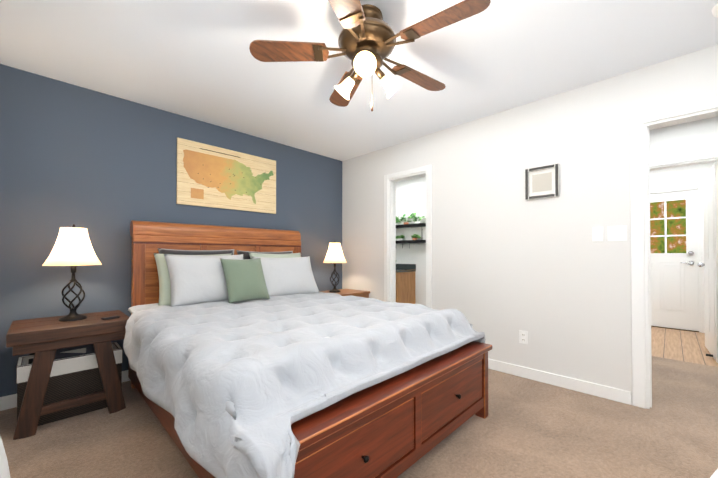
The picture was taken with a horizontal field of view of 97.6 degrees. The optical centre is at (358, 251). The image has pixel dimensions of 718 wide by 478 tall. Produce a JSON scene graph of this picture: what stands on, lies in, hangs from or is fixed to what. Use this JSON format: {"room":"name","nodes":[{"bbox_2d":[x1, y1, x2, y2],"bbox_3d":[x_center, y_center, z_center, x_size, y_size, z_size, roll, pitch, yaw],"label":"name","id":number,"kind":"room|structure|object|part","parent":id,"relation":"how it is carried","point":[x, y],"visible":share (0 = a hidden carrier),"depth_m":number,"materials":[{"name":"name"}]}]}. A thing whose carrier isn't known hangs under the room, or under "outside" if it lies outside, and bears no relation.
{"room":"bedroom","nodes":[
{"label":"bedroom","id":0,"kind":"room"},
{"bbox_2d":[0,64,341,396],"bbox_3d":[-1.488,-0.092,3.360,0.120,2.450,3.420,-1,-1,45],"label":"wall","id":1,"kind":"structure","parent":0,"point":[101,167],"depth_m":2.61,"materials":[{"name":"blue paint"}]},
{"bbox_2d":[0,370,130,410],"bbox_3d":[-1.386,1.086,3.352,0.018,0.095,3.270,-1,-1,45],"label":"baseboard","id":2,"kind":"structure","parent":1,"relation":"attached to","point":[10,401],"depth_m":2.24,"materials":[{"name":"white paint"}]},
{"bbox_2d":[176,137,275,213],"bbox_3d":[-1.369,-0.769,3.383,0.022,0.635,1.060,-1,-1,45],"label":"art","id":3,"kind":"object","parent":1,"relation":"attached to","point":[213,176],"visible":1,"depth_m":3.31,"materials":[{"name":"brown"}]},
{"bbox_2d":[0,356,717,477],"bbox_3d":[0.754,1.152,2.257,4.840,0.060,5.030,-1,-1,45],"label":"floor carpet","id":4,"kind":"object","parent":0,"point":[527,428],"visible":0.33,"depth_m":1.87,"materials":[{"name":"beige carpet"}]},
{"bbox_2d":[6,310,128,439],"bbox_3d":[-2.014,0.806,2.210,0.538,0.645,0.600,-1,-1,45],"label":"nightstand","id":5,"kind":"object","parent":4,"relation":"on","point":[44,339],"visible":0.85,"depth_m":2.01,"materials":[{"name":"brown wood"}]},
{"bbox_2d":[42,224,101,321],"bbox_3d":[-2.028,0.143,2.231,0.316,0.680,0.316,-1,-1,45],"label":"lamp","id":6,"kind":"object","parent":5,"relation":"on","point":[73,249],"visible":1,"depth_m":2.17,"materials":[{"name":"white fabric"}]},
{"bbox_2d":[101,315,119,319],"bbox_3d":[-1.774,0.475,2.243,0.045,0.016,0.100,0,-1,25],"label":"remote","id":7,"kind":"object","parent":5,"relation":"on","point":[109,317],"visible":1,"depth_m":2.22,"materials":[{"name":"black plastic"}]},
{"bbox_2d":[16,342,122,425],"bbox_3d":[-2.019,0.896,2.214,0.267,0.440,0.532,-1,-1,45],"label":"basket","id":8,"kind":"object","parent":4,"relation":"on","point":[74,372],"visible":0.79,"depth_m":2.12,"materials":[{"name":"wicker"}]},
{"bbox_2d":[123,220,491,477],"bbox_3d":[-0.515,0.430,2.365,2.502,1.386,1.894,-1,-1,45],"label":"bed","id":9,"kind":"object","parent":4,"relation":"on","point":[252,353],"visible":1,"depth_m":1.59,"materials":[{"name":"white fabric"}]},
{"bbox_2d":[154,253,231,305],"bbox_3d":[-1.394,0.234,2.728,0.197,0.435,0.640,-1,-1,45],"label":"pillow","id":10,"kind":"object","parent":9,"relation":"on","point":[168,265],"depth_m":2.55,"materials":[{"name":"green"}]},
{"bbox_2d":[158,248,233,254],"bbox_3d":[-1.433,0.203,2.852,0.186,0.456,0.660,-1,-1,45],"label":"pillow","id":11,"kind":"object","parent":9,"relation":"on","point":[203,251],"depth_m":2.83,"materials":[{"name":"black fabric"}]},
{"bbox_2d":[164,254,242,306],"bbox_3d":[-1.277,0.232,2.711,0.247,0.413,0.670,-1,-1,45],"label":"pillow","id":12,"kind":"object","parent":9,"relation":"on","point":[189,280],"depth_m":2.56,"materials":[{"name":"grey fabric"}]},
{"bbox_2d":[236,250,292,258],"bbox_3d":[-0.954,0.218,3.334,0.187,0.456,0.660,-1,-1,45],"label":"pillow","id":13,"kind":"object","parent":9,"relation":"on","point":[246,254],"depth_m":3.25,"materials":[{"name":"black"}]},
{"bbox_2d":[249,252,300,258],"bbox_3d":[-0.827,0.228,3.292,0.203,0.432,0.620,-1,-1,45],"label":"pillow","id":14,"kind":"object","parent":9,"relation":"on","point":[251,255],"depth_m":3.25,"materials":[{"name":"green"}]},
{"bbox_2d":[252,256,318,296],"bbox_3d":[-0.735,0.252,3.215,0.272,0.397,0.683,-1,-1,45],"label":"pillow","id":15,"kind":"object","parent":9,"relation":"on","point":[284,276],"depth_m":3.14,"materials":[{"name":"grey fabric"}]},
{"bbox_2d":[319,289,369,297],"bbox_3d":[-0.233,0.831,4.035,0.498,0.620,0.630,-1,-1,45],"label":"nightstand","id":16,"kind":"object","parent":4,"relation":"on","point":[353,292],"visible":0.08,"depth_m":4.02,"materials":[{"name":"brown wood"}]},
{"bbox_2d":[323,241,346,292],"bbox_3d":[-0.310,0.190,4.034,0.307,0.660,0.307,-1,-1,45],"label":"lamp","id":17,"kind":"object","parent":16,"relation":"on","point":[334,255],"visible":1,"depth_m":3.96,"materials":[{"name":"white fabric"}]},
{"bbox_2d":[710,468,717,477],"bbox_3d":[1.347,0.902,0.789,0.600,0.410,0.600,0,-1,-31],"label":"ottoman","id":18,"kind":"object","parent":4,"relation":"on","point":[715,474],"depth_m":0.99,"materials":[{"name":"fabric"}]},
{"bbox_2d":[0,0,717,181],"bbox_3d":[1.107,-1.347,3.348,5.840,0.060,7.040,-1,-1,45],"label":"ceiling","id":19,"kind":"structure","parent":0,"point":[195,59],"depth_m":2.13,"materials":[{"name":"white paint"}]},
{"bbox_2d":[249,0,490,110],"bbox_3d":[0.085,-1.063,1.783,1.247,0.540,1.241,-1,-1,45],"label":"ceiling fan","id":20,"kind":"object","parent":19,"relation":"hanging from","point":[367,42],"visible":1,"depth_m":1.71,"materials":[{"name":"brown wood"}]},
{"bbox_2d":[711,4,717,16],"bbox_3d":[1.998,-1.317,1.690,0.136,0.035,0.136,-1,-1,45],"label":"smoke detector","id":21,"kind":"object","parent":19,"relation":"attached to","point":[714,10],"visible":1,"depth_m":1.72,"materials":[{"name":"white plastic"}]},
{"bbox_2d":[396,176,425,305],"bbox_3d":[1.318,-0.071,5.323,3.100,2.450,0.120,-1,-1,45],"label":"wall","id":22,"kind":"structure","parent":0,"point":[410,196],"depth_m":5.57,"materials":[{"name":"white paint"}]},
{"bbox_2d":[396,212,425,247],"bbox_3d":[0.795,-0.355,5.624,0.937,0.625,0.368,-1,-1,45],"label":"shelf","id":23,"kind":"object","parent":22,"relation":"attached to","point":[402,242],"depth_m":5.45,"materials":[{"name":"black wood"}]},
{"bbox_3d":[0.731,-0.225,5.682,0.185,0.148,0.201,-1,-1,45],"label":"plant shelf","id":24,"kind":"part","parent":23,"relation":"part of","materials":[{"name":"green plant"}]},
{"bbox_3d":[0.817,-0.549,5.609,0.313,0.234,0.348,-1,-1,45],"label":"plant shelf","id":25,"kind":"part","parent":23,"relation":"part of","materials":[{"name":"green plant"}]},
{"bbox_3d":[0.985,-0.228,5.458,0.180,0.148,0.174,-1,-1,45],"label":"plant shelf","id":26,"kind":"part","parent":23,"relation":"part of","materials":[{"name":"green plant"}]},
{"bbox_3d":[1.020,-0.552,5.404,0.304,0.236,0.368,-1,-1,45],"label":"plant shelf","id":27,"kind":"part","parent":23,"relation":"part of","materials":[{"name":"green plant"}]},
{"bbox_2d":[342,44,717,404],"bbox_3d":[1.079,-0.092,3.307,5.600,2.450,0.120,-1,-1,45],"label":"wall","id":28,"kind":"structure","parent":0,"point":[509,261],"depth_m":2.74,"materials":[{"name":"white paint"}]},
{"bbox_2d":[384,165,431,307],"bbox_3d":[0.610,0.088,3.770,0.680,2.100,0.152,-1,-1,45],"label":"door frame","id":29,"kind":"structure","parent":28,"relation":"attached to","point":[390,185],"depth_m":3.92,"materials":[{"name":"white paint"}]},
{"bbox_2d":[519,330,527,343],"bbox_3d":[1.473,0.770,2.815,0.070,0.115,0.008,-1,-1,45],"label":"electrical outlet plate","id":30,"kind":"object","parent":28,"relation":"attached to","point":[523,337],"visible":1,"depth_m":2.81,"materials":[{"name":"white plastic"}]},
{"bbox_2d":[525,163,558,199],"bbox_3d":[1.579,-0.596,2.716,0.260,0.275,0.021,-1,-1,45],"label":"picture frame","id":31,"kind":"object","parent":28,"relation":"attached to","point":[541,182],"visible":0.96,"depth_m":2.72,"materials":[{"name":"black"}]},
{"bbox_2d":[488,358,630,404],"bbox_3d":[1.401,1.081,2.881,1.660,0.095,0.014,-1,-1,45],"label":"baseboard","id":32,"kind":"structure","parent":28,"relation":"attached to","point":[578,385],"depth_m":2.58,"materials":[{"name":"white paint"}]},
{"bbox_2d":[592,227,602,241],"bbox_3d":[1.857,-0.134,2.444,0.070,0.115,0.010,-1,-1,45],"label":"switch plate","id":33,"kind":"object","parent":28,"relation":"attached to","point":[597,232],"depth_m":2.44,"materials":[{"name":"white plastic"}]},
{"bbox_2d":[607,225,626,240],"bbox_3d":[1.940,-0.135,2.361,0.115,0.115,0.010,-1,-1,45],"label":"switch plate","id":34,"kind":"object","parent":28,"relation":"attached to","point":[616,233],"depth_m":2.36,"materials":[{"name":"white plastic"}]},
{"bbox_2d":[630,96,717,408],"bbox_3d":[2.382,0.062,2.013,0.960,2.115,0.152,-1,-1,45],"label":"door frame","id":35,"kind":"structure","parent":28,"relation":"attached to","point":[640,267],"depth_m":2.26,"materials":[{"name":"white paint"}]},
{"bbox_2d":[650,162,715,270],"bbox_3d":[4.687,-0.078,4.658,2.380,2.450,0.120,-1,-1,45],"label":"wall","id":36,"kind":"structure","parent":0,"point":[684,174],"depth_m":4.59,"materials":[{"name":"white paint"}]},
{"bbox_2d":[650,189,698,330],"bbox_3d":[4.516,0.127,4.775,0.870,2.018,0.101,-1,-1,45],"label":"exterior door","id":37,"kind":"structure","parent":36,"relation":"in","point":[674,292],"depth_m":4.61,"materials":[{"name":"white paint"}]},
{"bbox_2d":[650,181,704,332],"bbox_3d":[4.536,0.081,4.795,1.080,2.135,0.136,-1,-1,45],"label":"door frame","id":38,"kind":"structure","parent":36,"relation":"attached to","point":[676,187],"depth_m":4.44,"materials":[{"name":"white paint"}]},
{"bbox_2d":[649,116,717,166],"bbox_3d":[3.314,-0.092,3.274,2.380,2.450,0.120,-1,-1,45],"label":"wall","id":39,"kind":"structure","parent":0,"point":[687,138],"depth_m":3.20,"materials":[{"name":"white paint"}]},
{"bbox_2d":[650,149,717,221],"bbox_3d":[3.250,0.076,3.335,0.950,2.115,0.152,-1,-1,45],"label":"door frame","id":40,"kind":"structure","parent":39,"relation":"attached to","point":[698,157],"depth_m":3.18,"materials":[{"name":"white paint"}]},
{"bbox_2d":[697,162,717,362],"bbox_3d":[3.815,0.114,3.435,0.132,2.000,0.780,-1,-1,45],"label":"open door","id":41,"kind":"structure","parent":39,"relation":"in","point":[710,264],"depth_m":3.33,"materials":[{"name":"white paint"}]},
{"bbox_2d":[651,327,717,366],"bbox_3d":[4.021,1.170,3.974,2.620,0.060,2.010,-1,-1,45],"label":"floor","id":42,"kind":"structure","parent":0,"point":[682,345],"depth_m":3.75,"materials":[{"name":"brown wood"}]},
{"bbox_2d":[651,326,698,331],"bbox_3d":[4.541,1.142,4.790,0.870,0.012,0.120,-1,-1,45],"label":"threshold","id":43,"kind":"object","parent":42,"relation":"on","point":[675,328],"visible":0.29,"depth_m":4.62,"materials":[{"name":"brown metal"}]},
{"bbox_3d":[0.755,1.179,4.827,3.220,0.060,1.600,-1,-1,45],"label":"floor","id":44,"kind":"structure","parent":0,"visible":0},
{"bbox_2d":[396,264,415,303],"bbox_3d":[0.522,0.692,5.620,0.800,0.930,0.559,-1,-1,45],"label":"bathroom vanity","id":45,"kind":"object","parent":44,"relation":"on","point":[405,283],"visible":0.15,"depth_m":5.38,"materials":[{"name":"brown wood"}]},
{"bbox_3d":[-0.932,-0.122,0.485,4.720,2.450,0.120,-1,-1,45],"label":"wall","id":46,"kind":"structure","parent":0,"visible":0},
{"bbox_2d":[0,436,10,477],"bbox_3d":[-1.118,-0.060,0.878,1.100,2.316,0.174,-1,-1,45],"label":"curtain","id":47,"kind":"object","parent":46,"relation":"attached to","point":[4,470],"visible":1,"depth_m":1.18,"materials":[{"name":"white fabric"}]},
{"label":"outside","id":48,"kind":"structure","parent":0,"visible":0},
{"bbox_2d":[650,200,685,252],"bbox_3d":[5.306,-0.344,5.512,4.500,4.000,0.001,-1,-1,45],"label":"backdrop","id":49,"kind":"structure","parent":48,"point":[676,244],"depth_m":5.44,"materials":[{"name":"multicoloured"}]}
]}

